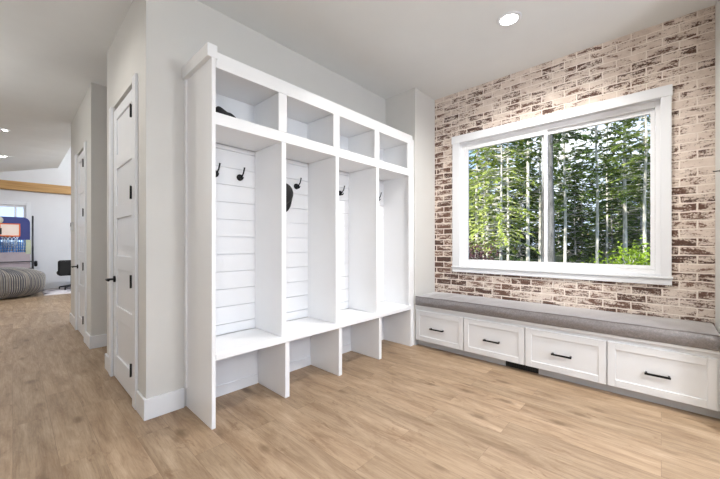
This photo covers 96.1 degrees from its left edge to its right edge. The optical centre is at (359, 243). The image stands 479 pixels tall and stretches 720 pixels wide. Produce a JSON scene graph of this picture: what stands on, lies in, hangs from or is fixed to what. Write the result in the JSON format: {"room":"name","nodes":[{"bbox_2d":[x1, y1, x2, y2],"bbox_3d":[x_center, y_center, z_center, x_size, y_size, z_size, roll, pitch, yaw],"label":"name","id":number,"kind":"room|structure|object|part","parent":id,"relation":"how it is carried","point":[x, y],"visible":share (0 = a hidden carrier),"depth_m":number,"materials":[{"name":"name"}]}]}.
{"room":"mudroom","nodes":[
{"label":"mudroom","id":0,"kind":"room"},
{"bbox_2d":[0,147,70,282],"bbox_3d":[-8.879,-1.180,8.954,0.200,4.900,9.200,0,0,43],"label":"wall","id":1,"kind":"structure","parent":0,"point":[51,212],"depth_m":9.02,"materials":[{"name":"paint"}]},
{"bbox_2d":[0,201,30,247],"bbox_3d":[-9.417,-0.495,8.288,0.120,1.210,1.373,0,0,43],"label":"window","id":2,"kind":"structure","parent":1,"relation":"in","point":[26,206],"depth_m":8.61,"materials":[{"name":"paint"}]},
{"bbox_2d":[0,180,70,194],"bbox_3d":[-8.721,-1.516,8.874,0.140,0.228,9.100,0,0,43],"label":"trim","id":3,"kind":"structure","parent":1,"relation":"attached to","point":[4,184],"depth_m":8.73,"materials":[{"name":"brown wood"}]},
{"bbox_2d":[44,282,70,288],"bbox_3d":[-8.766,1.190,8.917,0.016,0.160,9.100,0,0,43],"label":"baseboard","id":4,"kind":"structure","parent":1,"relation":"attached to","point":[48,285],"depth_m":9.11,"materials":[{"name":"paint"}]},
{"bbox_2d":[71,0,140,392],"bbox_3d":[-3.116,-0.336,3.884,4.146,3.212,0.151,0,0,43],"label":"wall","id":5,"kind":"structure","parent":0,"point":[88,124],"depth_m":3.92,"materials":[{"name":"paint"}]},
{"bbox_2d":[70,222,73,230],"bbox_3d":[-4.482,-0.265,5.032,0.100,0.130,0.031,0,0,43],"label":"thermostat","id":6,"kind":"object","parent":5,"relation":"attached to","point":[71,223],"visible":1,"depth_m":5.00,"materials":[{"name":"grey plastic"}]},
{"bbox_2d":[71,141,86,342],"bbox_3d":[-3.862,-0.015,4.451,1.000,2.570,0.114,0,0,43],"label":"door","id":7,"kind":"structure","parent":5,"relation":"in","point":[81,266],"depth_m":4.54,"materials":[{"name":"paint"}]},
{"bbox_2d":[70,313,106,348],"bbox_3d":[-3.466,1.195,5.092,1.986,0.150,1.473,0,0,43],"label":"baseboard","id":8,"kind":"structure","parent":5,"relation":"attached to","point":[97,341],"depth_m":3.95,"materials":[{"name":"paint"}]},
{"bbox_2d":[105,73,137,409],"bbox_3d":[-2.077,-0.015,2.803,1.000,2.570,0.114,0,0,43],"label":"door","id":9,"kind":"structure","parent":5,"relation":"in","point":[125,278],"depth_m":2.81,"materials":[{"name":"paint"}]},
{"bbox_2d":[105,353,144,419],"bbox_3d":[-2.070,1.195,2.811,1.431,0.150,0.016,0,0,43],"label":"baseboard","id":10,"kind":"structure","parent":5,"relation":"attached to","point":[140,398],"depth_m":2.41,"materials":[{"name":"paint"}]},
{"bbox_2d":[106,87,106,333],"bbox_3d":[-2.331,-0.336,4.210,1.150,3.212,1.417,0,0,43],"label":"wall","id":11,"kind":"structure","parent":0,"point":[106,87],"depth_m":4.01,"materials":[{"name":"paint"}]},
{"bbox_2d":[141,0,385,406],"bbox_3d":[-0.431,-0.336,3.623,0.140,3.212,3.406,0,0,43],"label":"wall","id":12,"kind":"structure","parent":0,"point":[173,32],"depth_m":2.45,"materials":[{"name":"paint"}]},
{"bbox_2d":[144,388,183,420],"bbox_3d":[-1.455,1.195,2.409,0.016,0.150,0.267,0,0,43],"label":"baseboard","id":13,"kind":"structure","parent":12,"relation":"attached to","point":[162,404],"depth_m":2.40,"materials":[{"name":"paint"}]},
{"bbox_2d":[0,0,715,171],"bbox_3d":[-3.329,-2.007,3.101,15.900,0.654,8.200,0,0,43],"label":"ceiling","id":14,"kind":"structure","parent":0,"point":[51,51],"depth_m":3.10,"materials":[{"name":"paint"}]},
{"bbox_2d":[497,11,521,26],"bbox_3d":[1.290,-1.937,2.799,0.200,0.009,0.200,0,0,43],"label":"recessed light","id":15,"kind":"object","parent":14,"relation":"in","point":[510,18],"visible":1,"depth_m":2.79,"materials":[{"name":"paint"}]},
{"bbox_2d":[0,287,719,478],"bbox_3d":[-3.062,1.330,3.535,16.100,0.120,9.200,0,0,43],"label":"floor","id":16,"kind":"structure","parent":0,"point":[418,411],"depth_m":2.23,"materials":[{"name":"brown wood"}]},
{"bbox_2d":[0,216,37,268],"bbox_3d":[-8.965,0.270,8.037,0.383,2.000,1.338,0,0,43],"label":"game","id":17,"kind":"object","parent":16,"relation":"on","point":[11,228],"visible":0.94,"depth_m":8.32,"materials":[{"name":"plastic"}]},
{"bbox_3d":[-8.953,-0.345,8.270,0.004,0.290,0.340,0,0,43],"label":"target panel","id":18,"kind":"part","parent":17,"relation":"part of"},
{"bbox_3d":[-8.949,-0.345,8.267,0.005,0.330,0.370,0,0,43],"label":"target frame","id":19,"kind":"part","parent":17,"relation":"part of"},
{"bbox_3d":[-8.571,0.706,8.475,0.331,1.129,0.032,0,0,43],"label":"rail","id":20,"kind":"part","parent":17,"relation":"part of","materials":[{"name":"grey metal"}]},
{"bbox_2d":[0,267,45,298],"bbox_3d":[-8.495,0.913,7.372,1.279,0.711,1.951,0,0,43],"label":"bean bag","id":21,"kind":"object","parent":16,"relation":"on","point":[15,282],"visible":1,"depth_m":7.41,"materials":[{"name":"grey fabric"}]},
{"bbox_2d":[42,288,70,295],"bbox_3d":[-7.512,1.257,8.992,1.350,0.025,1.880,0,0,43],"label":"rug","id":22,"kind":"object","parent":16,"relation":"on","point":[45,292],"visible":0.29,"depth_m":8.38,"materials":[{"name":"white fabric"}]},
{"bbox_2d":[57,260,70,289],"bbox_3d":[-7.934,0.848,8.920,0.630,0.796,0.620,0,0,43],"label":"swivel chair","id":23,"kind":"object","parent":22,"relation":"on","point":[64,266],"visible":0.39,"depth_m":8.58,"materials":[{"name":"black fabric"}]},
{"bbox_3d":[-7.754,0.655,8.753,0.140,0.410,0.620,0,0,43],"label":"backrest","id":24,"kind":"part","parent":23,"relation":"part of","materials":[{"name":"black fabric"}]},
{"bbox_2d":[182,42,413,429],"bbox_3d":[-0.341,-0.044,3.262,0.479,2.628,2.525,0,0,43],"label":"locker","id":25,"kind":"object","parent":16,"relation":"on","point":[344,240],"depth_m":2.87,"materials":[{"name":"white paint"}]},
{"bbox_3d":[-1.173,-0.010,2.372,0.475,2.560,0.028,0,0,43],"label":"panel","id":26,"kind":"part","parent":25,"relation":"part of","materials":[{"name":"white paint"}]},
{"bbox_2d":[216,106,235,117],"bbox_3d":[-0.991,-0.951,2.379,0.145,0.076,0.196,0,0,43],"label":"hat","id":27,"kind":"object","parent":25,"relation":"on","point":[219,109],"visible":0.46,"depth_m":2.31,"materials":[{"name":"black fabric"}]},
{"bbox_3d":[-0.691,-0.420,2.937,0.176,0.272,0.150,0,0,-18],"label":"cap","id":28,"kind":"part","parent":25,"relation":"part of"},
{"bbox_3d":[-0.354,-1.249,3.261,0.405,0.022,2.388,0,0,43],"label":"panel","id":29,"kind":"part","parent":25,"relation":"part of","materials":[{"name":"white paint"}]},
{"bbox_2d":[216,112,409,180],"bbox_3d":[-0.347,-0.870,3.255,0.425,0.084,2.388,0,0,43],"label":"cubby shelf","id":30,"kind":"object","parent":25,"relation":"attached to","point":[234,132],"depth_m":2.85,"materials":[{"name":"white paint"}]},
{"bbox_3d":[-0.180,-1.277,3.137,0.020,0.110,2.424,0,0,43],"label":"rail","id":31,"kind":"part","parent":25,"relation":"part of","materials":[{"name":"white paint"}]},
{"bbox_3d":[-0.339,0.785,3.247,0.447,0.045,2.388,0,0,43],"label":"seat","id":32,"kind":"part","parent":25,"relation":"part of","materials":[{"name":"white paint"}]},
{"bbox_3d":[0.473,-0.010,4.154,0.455,2.560,0.045,0,0,43],"label":"panel","id":33,"kind":"part","parent":25,"relation":"part of","materials":[{"name":"white paint"}]},
{"bbox_2d":[415,305,719,418],"bbox_3d":[1.774,1.018,3.316,2.561,0.505,0.523,0,0,43],"label":"window bench","id":34,"kind":"object","parent":16,"relation":"on","point":[686,378],"visible":0.96,"depth_m":2.82,"materials":[{"name":"paint"}]},
{"bbox_3d":[0.924,1.008,3.809,0.616,0.367,0.021,0,0,43],"label":"drawer","id":35,"kind":"part","parent":34,"relation":"part of","materials":[{"name":"paint"}]},
{"bbox_3d":[1.367,1.020,3.366,0.166,0.016,0.042,0,0,43],"label":"handle","id":36,"kind":"part","parent":34,"relation":"part of","materials":[{"name":"black metal"}]},
{"bbox_3d":[1.384,1.008,3.381,0.619,0.367,0.021,0,0,43],"label":"drawer","id":37,"kind":"part","parent":34,"relation":"part of","materials":[{"name":"paint"}]},
{"bbox_2d":[506,361,538,373],"bbox_3d":[1.630,1.233,3.257,0.308,0.074,0.012,0,0,43],"label":"vent","id":38,"kind":"object","parent":34,"relation":"attached to","point":[510,364],"depth_m":3.25,"materials":[{"name":"black metal"}]},
{"bbox_3d":[1.828,1.020,2.937,0.160,0.016,0.042,0,0,43],"label":"handle","id":39,"kind":"part","parent":34,"relation":"part of","materials":[{"name":"black metal"}]},
{"bbox_3d":[1.850,1.008,2.947,0.628,0.367,0.021,0,0,43],"label":"drawer","id":40,"kind":"part","parent":34,"relation":"part of","materials":[{"name":"paint"}]},
{"bbox_2d":[415,292,719,350],"bbox_3d":[1.772,0.698,3.312,2.549,0.133,0.525,0,0,43],"label":"bench cushion","id":41,"kind":"object","parent":34,"relation":"on","point":[695,334],"visible":1,"depth_m":2.86,"materials":[{"name":"grey fabric"}]},
{"bbox_3d":[2.298,1.020,2.499,0.151,0.016,0.042,0,0,43],"label":"handle","id":42,"kind":"part","parent":34,"relation":"part of","materials":[{"name":"black metal"}]},
{"bbox_3d":[2.316,1.008,2.513,0.624,0.367,0.021,0,0,43],"label":"drawer","id":43,"kind":"part","parent":34,"relation":"part of","materials":[{"name":"paint"}]},
{"bbox_2d":[386,88,434,344],"bbox_3d":[0.734,-0.336,4.426,0.469,3.212,0.642,0,0,43],"label":"wall","id":44,"kind":"structure","parent":0,"point":[411,112],"depth_m":4.19,"materials":[{"name":"paint"}]},
{"bbox_2d":[435,5,714,325],"bbox_3d":[2.009,-0.336,3.568,2.567,3.212,0.160,0,0,43],"label":"wall","id":45,"kind":"structure","parent":0,"point":[679,52],"depth_m":2.98,"materials":[{"name":"brick"}]},
{"bbox_2d":[451,84,672,285],"bbox_3d":[1.999,-0.505,3.551,2.065,1.741,0.187,0,0,43],"label":"window","id":46,"kind":"structure","parent":45,"relation":"in","point":[656,103],"depth_m":3.25,"materials":[{"name":"paint"}]},
{"bbox_3d":[1.702,-0.495,3.836,0.929,1.468,0.032,0,0,43],"label":"sash","id":47,"kind":"part","parent":46,"relation":"part of","materials":[{"name":"plastic"}]},
{"bbox_3d":[1.953,0.301,3.502,2.065,0.018,0.052,0,0,43],"label":"sill","id":48,"kind":"part","parent":46,"relation":"part of","materials":[{"name":"paint"}]},
{"bbox_3d":[1.948,-1.329,3.498,2.062,0.094,0.026,0,0,43],"label":"head casing","id":49,"kind":"part","parent":46,"relation":"part of","materials":[{"name":"paint"}]},
{"bbox_3d":[2.358,-0.495,3.272,0.927,1.468,0.032,0,0,43],"label":"sash","id":50,"kind":"part","parent":46,"relation":"part of","materials":[{"name":"plastic"}]},
{"bbox_2d":[715,0,719,333],"bbox_3d":[2.765,-0.336,2.386,0.150,3.212,0.860,0,0,43],"label":"wall","id":51,"kind":"structure","parent":0,"point":[717,5],"depth_m":2.53,"materials":[{"name":"paint"}]},
{"label":"outside","id":52,"kind":"structure","parent":0,"visible":0},
{"bbox_2d":[490,251,648,264],"bbox_3d":[48.639,2.170,66.893,200.000,0.200,155.800,0,0,43],"label":"ground","id":53,"kind":"structure","parent":52,"point":[557,257],"depth_m":41.50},
{"bbox_2d":[469,157,481,252],"bbox_3d":[12.013,-3.882,37.163,5.682,13.605,5.521,0,0,18],"label":"fir tree","id":54,"kind":"object","parent":53,"relation":"on","point":[470,158],"visible":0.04,"depth_m":36.72,"materials":[{"name":"green plant"}]},
{"bbox_2d":[469,180,498,259],"bbox_3d":[11.917,-1.881,33.108,4.661,9.903,4.962,0,0,-29],"label":"fir tree","id":55,"kind":"object","parent":53,"relation":"on","point":[482,180],"visible":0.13,"depth_m":32.55,"materials":[{"name":"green plant"}]},
{"bbox_2d":[469,146,500,259],"bbox_3d":[7.940,-6.840,22.006,3.789,19.721,3.893,0,0,37],"label":"leafy tree","id":56,"kind":"object","parent":53,"relation":"on","point":[477,168],"visible":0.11,"depth_m":21.91,"materials":[{"name":"green plant"}]},
{"bbox_2d":[469,236,515,260],"bbox_3d":[5.105,1.365,14.399,4.231,3.412,3.351,0,0,19],"label":"shrub","id":57,"kind":"object","parent":53,"relation":"on","point":[479,254],"visible":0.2,"depth_m":14.33,"materials":[{"name":"red plant"}]},
{"bbox_2d":[469,147,516,259],"bbox_3d":[11.661,-7.302,29.967,5.585,20.844,5.259,0,0,36],"label":"leafy tree","id":58,"kind":"object","parent":53,"relation":"on","point":[499,162],"visible":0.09,"depth_m":29.90,"materials":[{"name":"green plant"}]},
{"bbox_2d":[469,146,523,259],"bbox_3d":[8.212,-2.581,21.473,4.698,11.304,4.204,0,0,18],"label":"leafy tree","id":59,"kind":"object","parent":53,"relation":"on","point":[483,165],"visible":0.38,"depth_m":21.29,"materials":[{"name":"green plant"}]},
{"bbox_2d":[482,157,511,254],"bbox_3d":[24.523,-6.632,58.327,6.499,19.455,5.796,0,0,-4],"label":"fir tree","id":60,"kind":"object","parent":53,"relation":"on","point":[491,181],"visible":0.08,"depth_m":57.85,"materials":[{"name":"green plant"}]},
{"bbox_2d":[469,140,541,259],"bbox_3d":[7.400,-2.581,17.040,4.204,11.304,4.699,0,0,43],"label":"leafy tree","id":61,"kind":"object","parent":53,"relation":"on","point":[503,168],"visible":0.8,"depth_m":16.95,"materials":[{"name":"green plant"}]},
{"bbox_2d":[490,180,523,253],"bbox_3d":[22.611,-4.127,49.877,5.916,14.165,5.748,0,0,37],"label":"fir tree","id":62,"kind":"object","parent":53,"relation":"on","point":[505,180],"visible":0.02,"depth_m":50.11,"materials":[{"name":"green plant"}]},
{"bbox_2d":[498,197,525,257],"bbox_3d":[21.302,-1.841,46.087,4.615,9.804,4.912,0,0,-38],"label":"fir tree","id":63,"kind":"object","parent":53,"relation":"on","point":[503,251],"visible":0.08,"depth_m":45.94,"materials":[{"name":"green plant"}]},
{"bbox_2d":[489,140,535,260],"bbox_3d":[12.404,-7.309,26.958,4.004,20.759,4.062,0,0,-40],"label":"fir tree","id":64,"kind":"object","parent":53,"relation":"on","point":[515,158],"visible":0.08,"depth_m":26.91,"materials":[{"name":"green plant"}]},
{"bbox_2d":[491,143,541,258],"bbox_3d":[20.868,-7.226,41.911,6.192,20.784,6.943,0,0,-32],"label":"fir tree","id":65,"kind":"object","parent":53,"relation":"on","point":[536,208],"visible":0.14,"depth_m":41.77,"materials":[{"name":"green plant"}]},
{"bbox_2d":[492,164,541,261],"bbox_3d":[15.381,-2.276,31.174,5.128,10.893,5.458,0,0,34],"label":"fir tree","id":66,"kind":"object","parent":53,"relation":"on","point":[520,253],"visible":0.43,"depth_m":30.83,"materials":[{"name":"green plant"}]},
{"bbox_2d":[502,153,541,259],"bbox_3d":[19.111,-3.882,38.197,5.682,13.605,5.521,0,0,-7],"label":"fir tree","id":67,"kind":"object","parent":53,"relation":"on","point":[532,189],"visible":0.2,"depth_m":37.84,"materials":[{"name":"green plant"}]},
{"bbox_2d":[493,137,561,260],"bbox_3d":[10.357,-7.309,20.062,4.010,20.759,4.054,0,0,-20],"label":"fir tree","id":68,"kind":"object","parent":53,"relation":"on","point":[539,154],"visible":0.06,"depth_m":19.94,"materials":[{"name":"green plant"}]},
{"bbox_2d":[521,166,538,229],"bbox_3d":[38.182,-6.929,70.845,6.935,20.119,6.383,0,0,24],"label":"fir tree","id":69,"kind":"object","parent":53,"relation":"on","point":[536,166],"visible":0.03,"depth_m":70.76,"materials":[{"name":"green plant"}]},
{"bbox_2d":[509,136,570,261],"bbox_3d":[16.105,-6.855,28.887,5.319,19.852,5.008,0,0,-22],"label":"fir tree","id":70,"kind":"object","parent":53,"relation":"on","point":[534,192],"visible":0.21,"depth_m":28.95,"materials":[{"name":"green plant"}]},
{"bbox_2d":[533,188,559,249],"bbox_3d":[36.587,-4.372,63.066,5.975,14.725,6.150,0,0,-35],"label":"fir tree","id":71,"kind":"object","parent":53,"relation":"on","point":[541,188],"visible":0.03,"depth_m":62.79,"materials":[{"name":"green plant"}]},
{"bbox_2d":[501,130,594,261],"bbox_3d":[8.767,-5.957,14.999,4.227,17.957,4.091,0,0,18],"label":"fir tree","id":72,"kind":"object","parent":53,"relation":"on","point":[551,216],"visible":0.22,"depth_m":14.90,"materials":[{"name":"green plant"}]},
{"bbox_2d":[537,138,576,255],"bbox_3d":[33.404,-7.524,55.233,6.390,21.448,7.164,0,0,-14],"label":"fir tree","id":73,"kind":"object","parent":53,"relation":"on","point":[558,156],"visible":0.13,"depth_m":54.88,"materials":[{"name":"green plant"}]},
{"bbox_2d":[555,211,570,255],"bbox_3d":[32.502,-1.486,51.146,4.195,8.912,4.466,0,0,12],"label":"fir tree","id":74,"kind":"object","parent":53,"relation":"on","point":[568,211],"visible":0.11,"depth_m":50.78,"materials":[{"name":"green plant"}]},
{"bbox_2d":[531,128,601,262],"bbox_3d":[15.120,-5.963,24.054,4.508,17.866,4.787,0,0,-9],"label":"fir tree","id":75,"kind":"object","parent":53,"relation":"on","point":[561,194],"visible":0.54,"depth_m":23.81,"materials":[{"name":"green plant"}]},
{"bbox_2d":[554,155,599,255],"bbox_3d":[30.940,-4.932,46.836,6.495,16.006,6.684,0,0,27],"label":"fir tree","id":76,"kind":"object","parent":53,"relation":"on","point":[560,220],"visible":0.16,"depth_m":46.96,"materials":[{"name":"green plant"}]},
{"bbox_2d":[555,176,599,263],"bbox_3d":[19.973,-1.683,29.847,4.428,9.408,4.714,0,0,9],"label":"fir tree","id":77,"kind":"object","parent":53,"relation":"on","point":[577,233],"visible":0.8,"depth_m":29.91,"materials":[{"name":"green plant"}]},
{"bbox_2d":[560,187,599,258],"bbox_3d":[29.021,-2.276,42.835,5.128,10.893,5.458,0,0,43],"label":"fir tree","id":78,"kind":"object","parent":53,"relation":"on","point":[568,248],"visible":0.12,"depth_m":43.04,"materials":[{"name":"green plant"}]},
{"bbox_2d":[555,152,609,257],"bbox_3d":[26.754,-4.232,39.205,6.016,14.405,5.846,0,0,-32],"label":"fir tree","id":79,"kind":"object","parent":53,"relation":"on","point":[590,183],"visible":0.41,"depth_m":38.91,"materials":[{"name":"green plant"}]},
{"bbox_2d":[589,157,616,244],"bbox_3d":[51.338,-7.821,67.502,7.015,22.112,7.622,0,0,15],"label":"fir tree","id":80,"kind":"object","parent":53,"relation":"on","point":[605,157],"visible":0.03,"depth_m":68.04,"materials":[{"name":"green plant"}]},
{"bbox_2d":[575,121,633,263],"bbox_3d":[18.420,-7.380,24.963,3.984,20.902,4.048,0,0,16],"label":"fir tree","id":81,"kind":"object","parent":53,"relation":"on","point":[597,132],"visible":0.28,"depth_m":24.94,"materials":[{"name":"green plant"}]},
{"bbox_2d":[600,193,614,250],"bbox_3d":[49.427,-4.372,64.146,6.150,14.725,5.975,0,0,30],"label":"fir tree","id":82,"kind":"object","parent":53,"relation":"on","point":[608,193],"visible":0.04,"depth_m":63.93,"materials":[{"name":"green plant"}]},
{"bbox_2d":[587,123,628,262],"bbox_3d":[24.467,-6.371,32.059,3.611,18.683,3.644,0,0,32],"label":"fir tree","id":83,"kind":"object","parent":53,"relation":"on","point":[604,130],"visible":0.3,"depth_m":31.95,"materials":[{"name":"green plant"}]},
{"bbox_2d":[599,178,621,253],"bbox_3d":[47.272,-5.107,60.215,6.852,16.406,6.657,0,0,-44],"label":"fir tree","id":84,"kind":"object","parent":53,"relation":"on","point":[615,178],"visible":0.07,"depth_m":60.52,"materials":[{"name":"green plant"}]},
{"bbox_2d":[582,169,642,263],"bbox_3d":[25.880,-2.276,32.933,5.458,10.893,5.128,0,0,41],"label":"fir tree","id":85,"kind":"object","parent":53,"relation":"on","point":[612,247],"visible":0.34,"depth_m":33.05,"materials":[{"name":"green plant"}]},
{"bbox_2d":[579,235,649,264],"bbox_3d":[10.649,1.396,12.527,3.786,3.450,3.608,0,0,26],"label":"shrub","id":86,"kind":"object","parent":53,"relation":"on","point":[642,256],"visible":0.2,"depth_m":12.43,"materials":[{"name":"green plant"}]},
{"bbox_2d":[602,143,629,238],"bbox_3d":[44.264,-7.524,56.046,6.391,21.448,7.163,0,0,-38],"label":"fir tree","id":87,"kind":"object","parent":53,"relation":"on","point":[617,163],"visible":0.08,"depth_m":56.11,"materials":[{"name":"green plant"}]},
{"bbox_2d":[584,116,649,263],"bbox_3d":[22.095,-8.380,26.987,6.110,22.901,5.410,0,0,-33],"label":"fir tree","id":88,"kind":"object","parent":53,"relation":"on","point":[623,200],"visible":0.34,"depth_m":26.93,"materials":[{"name":"green plant"}]},
{"bbox_2d":[601,163,649,263],"bbox_3d":[27.081,-2.276,31.105,5.458,10.893,5.128,0,0,-16],"label":"fir tree","id":89,"kind":"object","parent":53,"relation":"on","point":[631,233],"visible":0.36,"depth_m":31.05,"materials":[{"name":"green plant"}]},
{"bbox_2d":[602,115,649,262],"bbox_3d":[19.491,-6.409,21.959,4.758,18.859,5.053,0,0,-18],"label":"fir tree","id":90,"kind":"object","parent":53,"relation":"on","point":[643,204],"visible":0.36,"depth_m":22.29,"materials":[{"name":"green plant"}]},
{"bbox_2d":[605,157,649,255],"bbox_3d":[40.338,-4.862,47.922,6.430,15.846,6.618,0,0,3],"label":"fir tree","id":91,"kind":"object","parent":53,"relation":"on","point":[629,157],"visible":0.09,"depth_m":48.61,"materials":[{"name":"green plant"}]},
{"bbox_2d":[613,136,649,257],"bbox_3d":[31.900,-4.617,35.909,6.203,15.285,6.384,0,0,-41],"label":"fir tree","id":92,"kind":"object","parent":53,"relation":"on","point":[628,208],"visible":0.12,"depth_m":36.36,"materials":[{"name":"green plant"}]},
{"bbox_2d":[618,137,649,241],"bbox_3d":[35.083,-5.146,40.404,5.118,16.133,5.561,0,0,34],"label":"fir tree","id":93,"kind":"object","parent":53,"relation":"on","point":[641,137],"visible":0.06,"depth_m":40.12,"materials":[{"name":"green plant"}]}
]}

